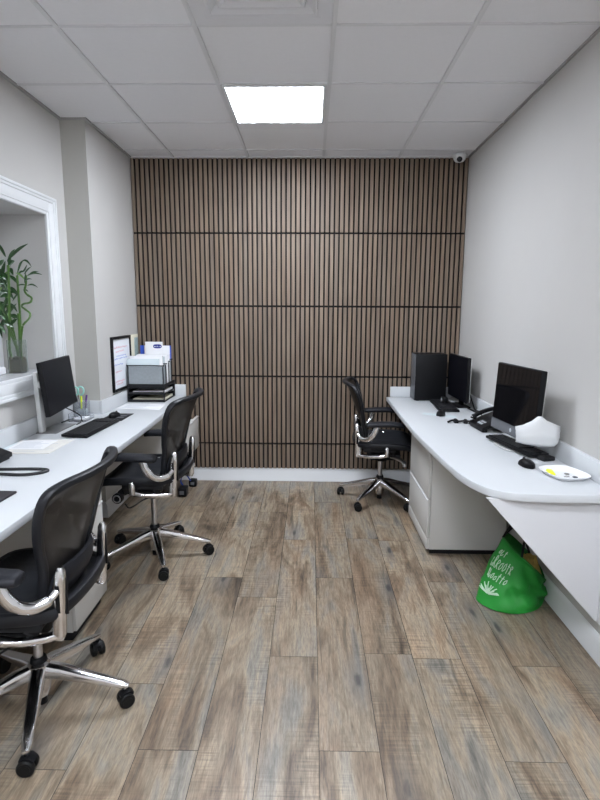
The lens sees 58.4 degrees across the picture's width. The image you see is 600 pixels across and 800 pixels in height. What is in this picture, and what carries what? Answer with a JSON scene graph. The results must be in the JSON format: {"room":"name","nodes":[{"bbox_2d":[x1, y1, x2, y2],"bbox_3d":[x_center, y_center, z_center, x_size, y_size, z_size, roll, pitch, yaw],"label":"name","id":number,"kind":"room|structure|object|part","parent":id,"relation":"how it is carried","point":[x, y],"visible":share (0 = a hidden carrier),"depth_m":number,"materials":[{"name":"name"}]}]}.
{"room":"office","nodes":[
{"label":"office","id":0,"kind":"room"},
{"bbox_2d":[0,76,76,429],"bbox_3d":[-1.801,-0.103,1.246,0.350,2.770,7.020,0,9,1],"label":"wall","id":1,"kind":"structure","parent":0,"point":[30,141],"depth_m":3.34,"materials":[{"name":"paint"}]},
{"bbox_2d":[0,321,3,366],"bbox_3d":[-1.946,-0.549,2.645,0.050,0.957,1.520,0,9,1],"label":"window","id":2,"kind":"structure","parent":1,"relation":"in","point":[1,344],"depth_m":3.43,"materials":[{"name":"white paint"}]},
{"bbox_2d":[0,369,36,381],"bbox_3d":[-1.784,-0.066,2.723,0.369,0.020,1.522,0,9,1],"label":"windowsill","id":3,"kind":"structure","parent":1,"relation":"attached to","point":[7,376],"depth_m":3.13,"materials":[{"name":"white paint"}]},
{"bbox_2d":[0,367,5,374],"bbox_3d":[-1.796,-0.167,3.140,0.090,0.042,0.122,0,9,1],"label":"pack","id":4,"kind":"object","parent":3,"relation":"on","point":[2,369],"visible":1,"depth_m":3.17,"materials":[{"name":"white paper"}]},
{"bbox_2d":[6,339,28,373],"bbox_3d":[-1.709,-0.265,3.250,0.080,0.200,0.080,0,9,1],"label":"vase","id":5,"kind":"object","parent":3,"relation":"on","point":[17,356],"depth_m":3.22,"materials":[{"name":"clear glass"}]},
{"bbox_2d":[0,244,41,373],"bbox_3d":[-1.697,-0.545,3.208,0.350,0.767,0.131,0,9,1],"label":"bamboo","id":6,"kind":"object","parent":3,"relation":"on","point":[17,356],"visible":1,"depth_m":3.20,"materials":[{"name":"green plant"}]},
{"bbox_2d":[0,175,66,404],"bbox_3d":[-1.580,-0.547,2.639,0.032,1.181,1.746,0,9,1],"label":"trim","id":7,"kind":"structure","parent":1,"relation":"attached to","point":[11,191],"depth_m":3.33,"materials":[{"name":"white paint"}]},
{"bbox_2d":[0,384,185,447],"bbox_3d":[-1.525,0.245,2.736,0.448,0.131,4.038,2,10,9],"label":"backsplash","id":8,"kind":"structure","parent":1,"relation":"attached to","point":[10,435],"depth_m":3.45,"materials":[{"name":"white laminate"}]},
{"bbox_2d":[131,334,138,355],"bbox_3d":[-1.387,-0.335,4.519,0.005,0.432,0.190,0,9,1],"label":"photo card","id":9,"kind":"object","parent":8,"relation":"on","point":[134,338],"visible":0.44,"depth_m":4.50,"materials":[{"name":"beige paper"}]},
{"bbox_2d":[134,337,137,355],"bbox_3d":[-1.385,-0.343,4.560,0.001,0.375,0.093,0,9,1],"label":"picture","id":10,"kind":"object","parent":9,"relation":"attached to","point":[135,338],"depth_m":4.52},
{"bbox_2d":[102,502,105,517],"bbox_3d":[-1.499,0.801,3.924,0.165,0.116,0.020,0,9,1],"label":"baseboard","id":11,"kind":"structure","parent":1,"relation":"attached to","point":[103,503],"depth_m":3.92,"materials":[{"name":"white paint"}]},
{"bbox_2d":[59,120,138,501],"bbox_3d":[-1.484,-0.573,4.188,0.165,2.740,0.950,0,9,1],"label":"wall column","id":12,"kind":"structure","parent":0,"point":[96,174],"depth_m":3.77,"materials":[{"name":"paint"}]},
{"bbox_2d":[105,487,130,517],"bbox_3d":[-1.398,0.728,4.366,0.020,0.116,0.920,0,9,1],"label":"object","id":13,"kind":"structure","parent":12,"relation":"attached to","point":[111,507],"depth_m":3.99,"materials":[{"name":"white paint"}]},
{"bbox_2d":[110,335,131,392],"bbox_3d":[-1.393,-0.291,4.203,0.020,0.416,0.416,0,9,1],"label":"whiteboard","id":14,"kind":"object","parent":12,"relation":"attached to","point":[120,346],"visible":0.98,"depth_m":4.15,"materials":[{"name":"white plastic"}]},
{"bbox_2d":[130,158,468,469],"bbox_3d":[-0.050,-0.652,4.617,3.014,2.770,0.121,0,9,1],"label":"wall","id":15,"kind":"structure","parent":0,"point":[270,284],"depth_m":4.51,"materials":[{"name":"brown wood"}]},
{"bbox_2d":[179,467,409,481],"bbox_3d":[-0.025,0.665,4.784,2.749,0.116,0.020,0,9,1],"label":"baseboard","id":16,"kind":"structure","parent":15,"relation":"attached to","point":[226,474],"depth_m":4.78,"materials":[{"name":"white paint"}]},
{"bbox_2d":[131,156,467,158],"bbox_3d":[-0.013,-1.964,4.342,2.749,0.011,0.034,0,9,1],"label":"trim","id":17,"kind":"structure","parent":15,"relation":"attached to","point":[134,157],"depth_m":4.33,"materials":[{"name":"metal"}]},
{"bbox_2d":[0,480,599,799],"bbox_3d":[-0.227,1.308,1.397,3.214,0.050,7.120,0,9,1],"label":"floor","id":18,"kind":"structure","parent":0,"point":[320,650],"depth_m":2.22,"materials":[{"name":"brown wood"}]},
{"bbox_2d":[0,494,106,639],"bbox_3d":[-1.259,0.712,2.571,0.515,0.734,0.370,0,9,1],"label":"drawer pedestal","id":19,"kind":"object","parent":18,"relation":"on","point":[79,614],"visible":0.25,"depth_m":2.46,"materials":[{"name":"grey laminate"}]},
{"bbox_3d":[-1.016,0.872,2.593,0.016,0.301,0.368,0,9,1],"label":"drawer","id":20,"kind":"part","parent":19,"relation":"part of","materials":[{"name":"grey laminate"}]},
{"bbox_2d":[0,395,184,541],"bbox_3d":[-1.276,0.301,2.700,0.610,0.036,3.978,0,9,1],"label":"desktop","id":21,"kind":"structure","parent":19,"relation":"on","point":[80,454],"depth_m":2.64,"materials":[{"name":"white laminate"}]},
{"bbox_2d":[0,448,11,462],"bbox_3d":[-1.537,0.240,2.545,0.216,0.131,0.230,0,9,1],"label":"desk phone","id":22,"kind":"object","parent":21,"relation":"on","point":[5,455],"visible":1,"depth_m":2.62,"materials":[{"name":"black plastic"}]},
{"bbox_2d":[0,491,16,501],"bbox_3d":[-1.262,0.382,2.068,0.250,0.010,0.193,0,9,1],"label":"notebook","id":23,"kind":"object","parent":21,"relation":"on","point":[4,495],"visible":1,"depth_m":2.11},
{"bbox_2d":[0,467,49,475],"bbox_3d":[-1.282,0.323,2.418,0.286,0.014,0.105,0,9,1],"label":"cable","id":24,"kind":"object","parent":21,"relation":"on","point":[41,470],"visible":1,"depth_m":2.43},
{"bbox_2d":[8,439,73,453],"bbox_3d":[-1.423,0.248,2.889,0.288,0.004,0.318,0,9,1],"label":"paper","id":25,"kind":"object","parent":21,"relation":"on","point":[58,444],"visible":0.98,"depth_m":2.81,"materials":[{"name":"paper"}]},
{"bbox_2d":[7,440,57,448],"bbox_3d":[-1.447,0.241,2.913,0.191,0.001,0.200,0,9,-2],"label":"paper sheet","id":26,"kind":"object","parent":25,"relation":"on","point":[25,444],"visible":1,"depth_m":2.91,"materials":[{"name":"white paper"}]},
{"bbox_2d":[32,355,76,433],"bbox_3d":[-1.502,-0.033,3.265,0.148,0.436,0.526,0,9,-4],"label":"monitor","id":27,"kind":"object","parent":21,"relation":"on","point":[53,382],"visible":1,"depth_m":3.18,"materials":[{"name":"black plastic"}]},
{"bbox_2d":[66,408,81,424],"bbox_3d":[-1.455,0.083,3.406,0.053,0.164,0.219,3,10,19],"label":"cable","id":28,"kind":"object","parent":21,"relation":"on","point":[66,408],"visible":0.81,"depth_m":3.48,"materials":[{"name":"black plastic"}]},
{"bbox_2d":[68,410,93,421],"bbox_3d":[-1.463,0.106,3.595,0.110,0.055,0.150,0,9,1],"label":"card holder","id":29,"kind":"object","parent":21,"relation":"on","point":[73,417],"visible":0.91,"depth_m":3.56,"materials":[{"name":"clear plastic"}]},
{"bbox_2d":[73,400,89,411],"bbox_3d":[-1.512,0.059,3.720,0.084,0.105,0.080,0,9,1],"label":"pen holder","id":30,"kind":"object","parent":21,"relation":"on","point":[83,406],"visible":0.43,"depth_m":3.68,"materials":[{"name":"clear plastic"}]},
{"bbox_2d":[75,386,84,401],"bbox_3d":[-1.520,-0.017,3.683,0.085,0.159,0.023,0,9,1],"label":"scissors","id":31,"kind":"object","parent":30,"relation":"in","point":[76,387],"visible":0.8,"depth_m":3.67,"materials":[{"name":"green plastic"}]},
{"bbox_2d":[61,418,119,437],"bbox_3d":[-1.281,0.167,3.313,0.156,0.026,0.475,1,9,4],"label":"keyboard","id":32,"kind":"object","parent":21,"relation":"on","point":[88,429],"visible":1,"depth_m":3.25,"materials":[{"name":"black plastic"}]},
{"bbox_2d":[104,413,132,420],"bbox_3d":[-1.259,0.117,3.691,0.153,0.003,0.252,0,9,1],"label":"mat","id":33,"kind":"object","parent":21,"relation":"on","point":[123,416],"visible":0.58,"depth_m":3.70,"materials":[{"name":"black plastic"}]},
{"bbox_2d":[108,411,120,417],"bbox_3d":[-1.276,0.096,3.691,0.062,0.036,0.112,2,10,11],"label":"mouse","id":34,"kind":"object","parent":33,"relation":"on","point":[115,414],"visible":1,"depth_m":3.66,"materials":[{"name":"black plastic"}]},
{"bbox_2d":[118,403,164,409],"bbox_3d":[-1.200,0.050,4.106,0.342,0.001,0.243,1,9,5],"label":"paper sheet","id":35,"kind":"object","parent":21,"relation":"on","point":[128,405],"visible":1,"depth_m":4.10,"materials":[{"name":"white paper"}]},
{"bbox_2d":[126,359,174,401],"bbox_3d":[-1.226,-0.171,4.442,0.304,0.327,0.340,0,9,1],"label":"desk organizer","id":36,"kind":"object","parent":21,"relation":"on","point":[139,376],"visible":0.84,"depth_m":4.28,"materials":[{"name":"black metal"}]},
{"bbox_2d":[127,359,158,364],"bbox_3d":[-1.249,-0.221,4.290,0.255,0.215,0.012,0,8,1],"label":"folder","id":37,"kind":"object","parent":36,"relation":"in","point":[129,361],"visible":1,"depth_m":4.27,"materials":[{"name":"white paper"}]},
{"bbox_2d":[130,356,162,366],"bbox_3d":[-1.232,-0.236,4.320,0.262,0.236,0.020,0,8,1],"label":"sheaf","id":38,"kind":"object","parent":36,"relation":"in","point":[160,358],"visible":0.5,"depth_m":4.29,"materials":[{"name":"white paper"}]},
{"bbox_3d":[-1.227,-0.077,4.458,0.296,0.136,0.340,0,9,1],"label":"frame","id":39,"kind":"part","parent":36,"relation":"part of","materials":[{"name":"black metal"}]},
{"bbox_2d":[129,383,173,393],"bbox_3d":[-1.227,-0.095,4.455,0.286,0.045,0.330,0,9,1],"label":"tray","id":40,"kind":"object","parent":36,"relation":"on","point":[134,387],"depth_m":4.29,"materials":[{"name":"black metal"}]},
{"bbox_2d":[129,390,173,400],"bbox_3d":[-1.227,-0.035,4.465,0.286,0.045,0.330,0,9,1],"label":"tray","id":41,"kind":"object","parent":36,"relation":"on","point":[170,391],"depth_m":4.30,"materials":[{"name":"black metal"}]},
{"bbox_2d":[133,386,171,391],"bbox_3d":[-1.219,-0.085,4.456,0.250,0.018,0.280,0,9,1],"label":"paper stack","id":42,"kind":"object","parent":36,"relation":"in","point":[167,388],"visible":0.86,"depth_m":4.41,"materials":[{"name":"white paper"}]},
{"bbox_2d":[136,355,168,382],"bbox_3d":[-1.219,-0.255,4.437,0.259,0.235,0.014,0,8,1],"label":"sheaf","id":43,"kind":"object","parent":36,"relation":"in","point":[165,356],"visible":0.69,"depth_m":4.42,"materials":[{"name":"white paper"}]},
{"bbox_2d":[133,393,172,399],"bbox_3d":[-1.219,-0.025,4.466,0.250,0.018,0.280,0,9,1],"label":"paper stack","id":44,"kind":"object","parent":36,"relation":"in","point":[147,397],"visible":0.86,"depth_m":4.40,"materials":[{"name":"beige paper"}]},
{"bbox_2d":[137,354,169,374],"bbox_3d":[-1.221,-0.265,4.488,0.264,0.238,0.018,0,8,1],"label":"envelope","id":45,"kind":"object","parent":36,"relation":"on","point":[137,354],"visible":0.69,"depth_m":4.46,"materials":[{"name":"white paper"}]},
{"bbox_2d":[145,342,162,353],"bbox_3d":[-1.223,-0.320,4.515,0.147,0.338,0.005,0,8,1],"label":"leaflet","id":46,"kind":"object","parent":36,"relation":"on","point":[150,347],"visible":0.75,"depth_m":4.50,"materials":[{"name":"white paper"}]},
{"bbox_2d":[140,345,170,358],"bbox_3d":[-1.219,-0.309,4.551,0.259,0.305,0.006,0,8,1],"label":"folder","id":47,"kind":"object","parent":36,"relation":"in","point":[141,346],"visible":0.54,"depth_m":4.53,"materials":[{"name":"blue plastic"}]},
{"bbox_2d":[144,345,169,353],"bbox_3d":[-1.204,-0.307,4.537,0.215,0.305,0.005,0,8,1],"label":"leaflet","id":48,"kind":"object","parent":36,"relation":"on","point":[166,349],"visible":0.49,"depth_m":4.52,"materials":[{"name":"white paper"}]},
{"bbox_2d":[122,416,198,453],"bbox_3d":[-1.141,0.239,4.440,0.516,0.409,0.475,0,9,1],"label":"drawer pedestal","id":49,"kind":"object","parent":21,"relation":"attached to","point":[151,444],"visible":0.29,"depth_m":4.22,"materials":[{"name":"grey laminate"}]},
{"bbox_3d":[-1.038,0.304,4.448,0.300,0.266,0.473,0,9,1],"label":"drawer","id":50,"kind":"part","parent":49,"relation":"part of","materials":[{"name":"grey laminate"}]},
{"bbox_3d":[-1.014,0.627,2.552,0.016,0.186,0.368,0,9,1],"label":"drawer","id":51,"kind":"part","parent":19,"relation":"part of","materials":[{"name":"grey laminate"}]},
{"bbox_2d":[0,446,134,777],"bbox_3d":[-0.956,0.690,1.984,0.657,0.972,0.688,0,9,0],"label":"office chair","id":52,"kind":"object","parent":18,"relation":"on","point":[40,584],"visible":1,"depth_m":1.86,"materials":[{"name":"fabric"}]},
{"bbox_2d":[18,750,37,762],"bbox_3d":[-0.892,1.172,1.753,0.059,0.042,0.037,-1,9,-6],"label":"hood","id":53,"kind":"object","parent":52,"relation":"attached to","point":[31,756],"depth_m":1.74,"materials":[{"name":"black plastic"}]},
{"bbox_3d":[-1.020,0.698,1.986,0.465,0.087,0.503,0,9,0],"label":"seat","id":54,"kind":"part","parent":52,"relation":"part of","materials":[{"name":"black fabric"}]},
{"bbox_3d":[-1.020,0.706,1.987,0.518,0.122,0.537,0,9,0],"label":"seat frame","id":55,"kind":"part","parent":52,"relation":"part of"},
{"bbox_3d":[-0.802,0.678,1.789,0.052,0.260,0.036,0,9,0],"label":"post","id":56,"kind":"part","parent":52,"relation":"part of","materials":[{"name":"metal"}]},
{"bbox_3d":[-0.795,0.486,1.950,0.240,0.557,0.579,0,9,0],"label":"frame","id":57,"kind":"part","parent":52,"relation":"part of","materials":[{"name":"black plastic"}]},
{"bbox_2d":[93,638,102,651],"bbox_3d":[-0.889,1.072,2.357,0.037,0.042,0.059,-6,12,-35],"label":"hood","id":58,"kind":"object","parent":52,"relation":"attached to","point":[98,644],"depth_m":2.34,"materials":[{"name":"black plastic"}]},
{"bbox_3d":[-0.801,0.616,2.164,0.052,0.260,0.036,0,9,0],"label":"post","id":59,"kind":"part","parent":52,"relation":"part of","materials":[{"name":"metal"}]},
{"bbox_2d":[117,687,133,701],"bbox_3d":[-0.668,1.123,2.054,0.059,0.042,0.037,-6,11,-34],"label":"hood","id":60,"kind":"object","parent":52,"relation":"attached to","point":[126,694],"depth_m":2.04,"materials":[{"name":"black plastic"}]},
{"bbox_2d":[102,388,213,580],"bbox_3d":[-0.870,0.453,3.243,0.674,1.023,0.696,1,9,3],"label":"office chair","id":61,"kind":"object","parent":18,"relation":"on","point":[153,476],"visible":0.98,"depth_m":3.09,"materials":[{"name":"fabric"}]},
{"bbox_3d":[-1.034,0.552,3.101,0.060,0.059,0.122,1,9,3],"label":"tension knob","id":62,"kind":"part","parent":61,"relation":"part of","materials":[{"name":"black plastic"}]},
{"bbox_2d":[116,533,124,540],"bbox_3d":[-1.166,0.885,3.479,0.037,0.042,0.059,4,10,22],"label":"caster","id":63,"kind":"object","parent":61,"relation":"attached to","point":[120,536],"depth_m":3.46,"materials":[{"name":"black plastic"}]},
{"bbox_3d":[-0.921,0.444,3.239,0.518,0.122,0.537,1,9,3],"label":"seat frame","id":64,"kind":"part","parent":61,"relation":"part of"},
{"bbox_3d":[-0.921,0.435,3.238,0.465,0.087,0.503,1,9,3],"label":"seat","id":65,"kind":"part","parent":61,"relation":"part of","materials":[{"name":"black fabric"}]},
{"bbox_2d":[158,567,168,573],"bbox_3d":[-0.768,0.962,3.022,0.059,0.042,0.037,-1,10,-10],"label":"hood","id":66,"kind":"object","parent":61,"relation":"attached to","point":[164,570],"depth_m":3.01,"materials":[{"name":"black plastic"}]},
{"bbox_3d":[-0.715,0.418,3.029,0.052,0.260,0.036,1,9,3],"label":"post","id":67,"kind":"part","parent":61,"relation":"part of","materials":[{"name":"metal"}]},
{"bbox_3d":[-0.697,0.226,3.189,0.240,0.557,0.579,1,9,3],"label":"frame","id":68,"kind":"part","parent":61,"relation":"part of","materials":[{"name":"black plastic"}]},
{"bbox_3d":[-0.692,0.356,3.403,0.052,0.260,0.036,1,9,3],"label":"post","id":69,"kind":"part","parent":61,"relation":"part of","materials":[{"name":"metal"}]},
{"bbox_2d":[203,543,212,550],"bbox_3d":[-0.571,0.910,3.340,0.059,0.042,0.037,-7,12,-38],"label":"hood","id":70,"kind":"object","parent":61,"relation":"attached to","point":[208,546],"depth_m":3.32,"materials":[{"name":"black plastic"}]},
{"bbox_2d":[178,485,188,496],"bbox_3d":[-0.957,0.746,4.399,0.070,0.075,0.104,0,9,1],"label":"power adapter","id":71,"kind":"object","parent":18,"relation":"on","point":[183,490],"visible":1,"depth_m":4.35,"materials":[{"name":"black plastic"}]},
{"bbox_2d":[189,478,197,486],"bbox_3d":[-0.922,0.713,4.636,0.064,0.062,0.074,0,9,1],"label":"power adapter","id":72,"kind":"object","parent":18,"relation":"on","point":[193,483],"visible":0.98,"depth_m":4.61,"materials":[{"name":"black plastic"}]},
{"bbox_2d":[337,377,410,511],"bbox_3d":[0.639,0.319,4.260,0.679,0.968,0.700,1,9,5],"label":"office chair","id":73,"kind":"object","parent":18,"relation":"on","point":[381,445],"visible":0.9,"depth_m":4.11,"materials":[{"name":"fabric"}]},
{"bbox_3d":[0.451,0.114,4.236,0.240,0.557,0.579,1,9,5],"label":"frame","id":74,"kind":"part","parent":73,"relation":"part of","materials":[{"name":"black plastic"}]},
{"bbox_3d":[0.439,0.306,4.075,0.052,0.260,0.036,1,9,5],"label":"post","id":75,"kind":"part","parent":73,"relation":"part of","materials":[{"name":"metal"}]},
{"bbox_3d":[0.673,0.339,4.252,0.518,0.122,0.537,1,9,5],"label":"seat frame","id":76,"kind":"part","parent":73,"relation":"part of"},
{"bbox_3d":[0.673,0.331,4.251,0.465,0.087,0.503,1,9,5],"label":"seat","id":77,"kind":"part","parent":73,"relation":"part of","materials":[{"name":"black fabric"}]},
{"bbox_3d":[0.749,0.469,4.069,0.038,0.065,0.146,-8,13,-41],"label":"tilt lever","id":78,"kind":"part","parent":73,"relation":"part of","materials":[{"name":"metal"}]},
{"bbox_2d":[408,435,506,553],"bbox_3d":[1.033,0.555,3.583,0.493,0.734,0.610,0,9,1],"label":"drawer pedestal","id":79,"kind":"object","parent":18,"relation":"on","point":[449,516],"visible":0.67,"depth_m":3.31,"materials":[{"name":"grey laminate"}]},
{"bbox_3d":[0.798,0.847,3.636,0.018,0.066,0.606,0,9,1],"label":"kick panel","id":80,"kind":"part","parent":79,"relation":"part of","materials":[{"name":"grey laminate"}]},
{"bbox_3d":[0.799,0.686,3.610,0.016,0.251,0.608,0,9,1],"label":"drawer","id":81,"kind":"part","parent":79,"relation":"part of","materials":[{"name":"grey laminate"}]},
{"bbox_3d":[0.800,0.378,3.559,0.016,0.366,0.608,0,9,1],"label":"drawer","id":82,"kind":"part","parent":79,"relation":"part of","materials":[{"name":"grey laminate"}]},
{"bbox_2d":[386,397,599,502],"bbox_3d":[1.005,0.197,3.393,0.603,0.036,2.487,0,9,1],"label":"desktop","id":83,"kind":"structure","parent":79,"relation":"on","point":[491,470],"depth_m":2.64,"materials":[{"name":"white laminate"}]},
{"bbox_2d":[410,352,447,400],"bbox_3d":[1.071,-0.197,4.482,0.258,0.385,0.190,0,9,1],"label":"computer tower","id":84,"kind":"object","parent":83,"relation":"on","point":[428,370],"visible":0.91,"depth_m":4.39,"materials":[{"name":"black plastic"}]},
{"bbox_2d":[423,413,456,417],"bbox_3d":[0.992,0.108,3.812,0.254,0.001,0.077,6,11,31],"label":"card","id":85,"kind":"object","parent":83,"relation":"on","point":[433,414],"visible":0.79,"depth_m":3.80,"materials":[{"name":"white paper"}]},
{"bbox_2d":[436,410,444,416],"bbox_3d":[0.997,0.090,3.801,0.062,0.036,0.112,4,10,21],"label":"mouse","id":86,"kind":"object","parent":83,"relation":"on","point":[439,413],"visible":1,"depth_m":3.76,"materials":[{"name":"black plastic"}]},
{"bbox_2d":[430,399,459,411],"bbox_3d":[1.114,0.041,4.156,0.150,0.020,0.460,1,9,5],"label":"keyboard","id":87,"kind":"object","parent":83,"relation":"on","point":[446,407],"visible":0.91,"depth_m":4.06,"materials":[{"name":"black plastic"}]},
{"bbox_2d":[441,396,447,402],"bbox_3d":[1.128,-0.003,4.204,0.048,0.050,0.070,0,9,1],"label":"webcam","id":88,"kind":"object","parent":87,"relation":"on","point":[444,399],"visible":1,"depth_m":4.17,"materials":[{"name":"black plastic"}]},
{"bbox_2d":[447,418,468,423],"bbox_3d":[1.052,0.141,3.549,0.157,0.033,0.050,2,10,9],"label":"headset","id":89,"kind":"object","parent":83,"relation":"on","point":[465,421],"visible":0.93,"depth_m":3.54,"materials":[{"name":"black plastic"}]},
{"bbox_2d":[448,353,471,407],"bbox_3d":[1.253,-0.149,4.178,0.099,0.392,0.471,0,9,-1],"label":"monitor","id":90,"kind":"object","parent":83,"relation":"on","point":[459,382],"visible":0.94,"depth_m":4.12,"materials":[{"name":"black plastic"}]},
{"bbox_2d":[470,394,478,410],"bbox_3d":[1.305,0.020,4.003,0.019,0.113,0.304,0,9,0],"label":"cable","id":91,"kind":"object","parent":83,"relation":"on","point":[470,394],"visible":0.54,"depth_m":4.06,"materials":[{"name":"black plastic"}]},
{"bbox_2d":[469,406,493,431],"bbox_3d":[1.206,0.117,3.366,0.216,0.131,0.230,0,9,-3],"label":"desk phone","id":92,"kind":"object","parent":83,"relation":"on","point":[482,423],"visible":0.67,"depth_m":3.40,"materials":[{"name":"black plastic"}]},
{"bbox_2d":[486,434,548,456],"bbox_3d":[1.158,0.239,2.890,0.115,0.020,0.420,-1,10,-10],"label":"keyboard","id":93,"kind":"object","parent":83,"relation":"on","point":[527,450],"visible":0.95,"depth_m":2.83,"materials":[{"name":"black plastic"}]},
{"bbox_2d":[491,362,548,451],"bbox_3d":[1.185,0.040,2.890,0.214,0.444,0.493,0,9,-4],"label":"monitor","id":94,"kind":"object","parent":83,"relation":"on","point":[520,392],"visible":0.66,"depth_m":2.86,"materials":[{"name":"black plastic"}]},
{"bbox_2d":[515,416,560,446],"bbox_3d":[1.157,0.155,2.622,0.214,0.154,0.071,-1,10,-9],"label":"face mask","id":95,"kind":"object","parent":94,"relation":"hanging from","point":[539,432],"visible":1,"depth_m":2.60,"materials":[{"name":"white fabric"}]},
{"bbox_2d":[518,457,534,468],"bbox_3d":[1.082,0.297,2.562,0.062,0.036,0.112,0,9,-4],"label":"mouse","id":96,"kind":"object","parent":83,"relation":"on","point":[526,463],"visible":1,"depth_m":2.53,"materials":[{"name":"black plastic"}]},
{"bbox_2d":[537,455,554,461],"bbox_3d":[1.222,0.288,2.666,0.070,0.022,0.055,-2,10,-16],"label":"glasses case","id":97,"kind":"object","parent":83,"relation":"on","point":[544,458],"visible":1,"depth_m":2.65,"materials":[{"name":"black plastic"}]},
{"bbox_2d":[539,465,590,481],"bbox_3d":[1.184,0.331,2.408,0.170,0.022,0.207,-2,10,-11],"label":"plate","id":98,"kind":"object","parent":83,"relation":"on","point":[559,470],"visible":0.98,"depth_m":2.42,"materials":[{"name":"white ceramic"}]},
{"bbox_2d":[546,469,555,474],"bbox_3d":[1.133,0.328,2.423,0.026,0.011,0.088,2,10,13],"label":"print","id":99,"kind":"object","parent":98,"relation":"on","point":[550,471],"visible":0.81,"depth_m":2.42},
{"bbox_2d":[476,525,547,613],"bbox_3d":[1.126,0.828,2.807,0.394,0.447,0.296,-6,11,-32],"label":"shopping bag","id":100,"kind":"object","parent":18,"relation":"on","point":[509,584],"visible":0.88,"depth_m":2.74,"materials":[{"name":"green plastic"}]},
{"bbox_2d":[479,581,498,595],"bbox_3d":[0.975,0.969,2.766,0.026,0.059,0.123,-4,10,-26],"label":"print","id":101,"kind":"object","parent":100,"relation":"attached to","point":[486,588],"depth_m":2.77},
{"bbox_3d":[1.120,0.703,2.792,0.050,0.194,0.124,-6,11,-34],"label":"handle","id":102,"kind":"part","parent":100,"relation":"part of","materials":[{"name":"black plastic"}]},
{"bbox_3d":[1.179,0.723,2.890,0.159,0.240,0.017,-1,10,-9],"label":"handle","id":103,"kind":"part","parent":100,"relation":"part of","materials":[{"name":"black plastic"}]},
{"bbox_2d":[523,553,541,574],"bbox_3d":[1.212,0.905,2.848,0.138,0.182,0.151,0,9,1],"label":"paper bag","id":104,"kind":"object","parent":100,"relation":"in","point":[532,559],"visible":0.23,"depth_m":2.81,"materials":[{"name":"brown paper"}]},
{"bbox_2d":[0,0,599,155],"bbox_3d":[-0.164,-1.502,0.931,3.114,0.192,7.120,0,9,1],"label":"ceiling","id":105,"kind":"structure","parent":0,"point":[504,53],"depth_m":2.78,"materials":[{"name":"tile"}]},
{"bbox_2d":[187,0,332,24],"bbox_3d":[-0.162,-1.601,2.038,0.586,0.043,0.586,0,9,1],"label":"ceiling vent","id":106,"kind":"object","parent":105,"relation":"in","point":[204,12],"visible":1,"depth_m":2.25,"materials":[{"name":"metal"}]},
{"bbox_2d":[221,85,326,122],"bbox_3d":[-0.138,-1.780,3.245,0.584,0.014,0.584,0,9,1],"label":"recessed light","id":107,"kind":"object","parent":105,"relation":"in","point":[247,103],"visible":1,"depth_m":3.20,"materials":[{"name":"white paint"}]},
{"bbox_2d":[0,0,599,156],"bbox_3d":[-0.164,-1.403,0.947,2.914,0.010,6.920,0,9,1],"label":"ceiling grid","id":108,"kind":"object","parent":105,"relation":"attached to","point":[35,3],"depth_m":2.83,"materials":[{"name":"metal"}]},
{"bbox_2d":[452,153,466,162],"bbox_3d":[1.261,-1.905,4.242,0.114,0.063,0.114,0,9,1],"label":"security camera","id":109,"kind":"object","parent":105,"relation":"attached to","point":[457,157],"visible":1,"depth_m":4.20,"materials":[{"name":"white paint"}]},
{"bbox_2d":[458,32,599,633],"bbox_3d":[1.337,-0.079,1.187,0.100,2.770,7.020,0,9,1],"label":"wall","id":110,"kind":"structure","parent":0,"point":[530,297],"depth_m":2.88,"materials":[{"name":"paint"}]},
{"bbox_2d":[0,27,599,157],"bbox_3d":[-0.164,-1.402,0.948,2.914,0.013,6.920,0,9,1],"label":"trim","id":111,"kind":"structure","parent":110,"relation":"attached to","point":[597,31],"depth_m":3.20,"materials":[{"name":"grey paint"}]},
{"bbox_2d":[390,387,599,484],"bbox_3d":[1.040,0.151,3.395,0.576,0.126,2.508,0,9,1],"label":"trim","id":112,"kind":"structure","parent":110,"relation":"attached to","point":[569,455],"depth_m":2.61,"materials":[{"name":"white laminate"}]},
{"bbox_2d":[486,497,599,624],"bbox_3d":[1.038,0.680,2.270,0.528,0.552,0.062,0,9,1],"label":"desk side panel","id":113,"kind":"object","parent":110,"relation":"attached to","point":[565,537],"visible":0.93,"depth_m":2.24,"materials":[{"name":"laminate"}]},
{"bbox_2d":[508,532,599,666],"bbox_3d":[1.271,1.238,1.355,0.020,0.116,6.920,0,9,1],"label":"baseboard","id":114,"kind":"structure","parent":110,"relation":"attached to","point":[583,631],"depth_m":2.53,"materials":[{"name":"white paint"}]}
]}

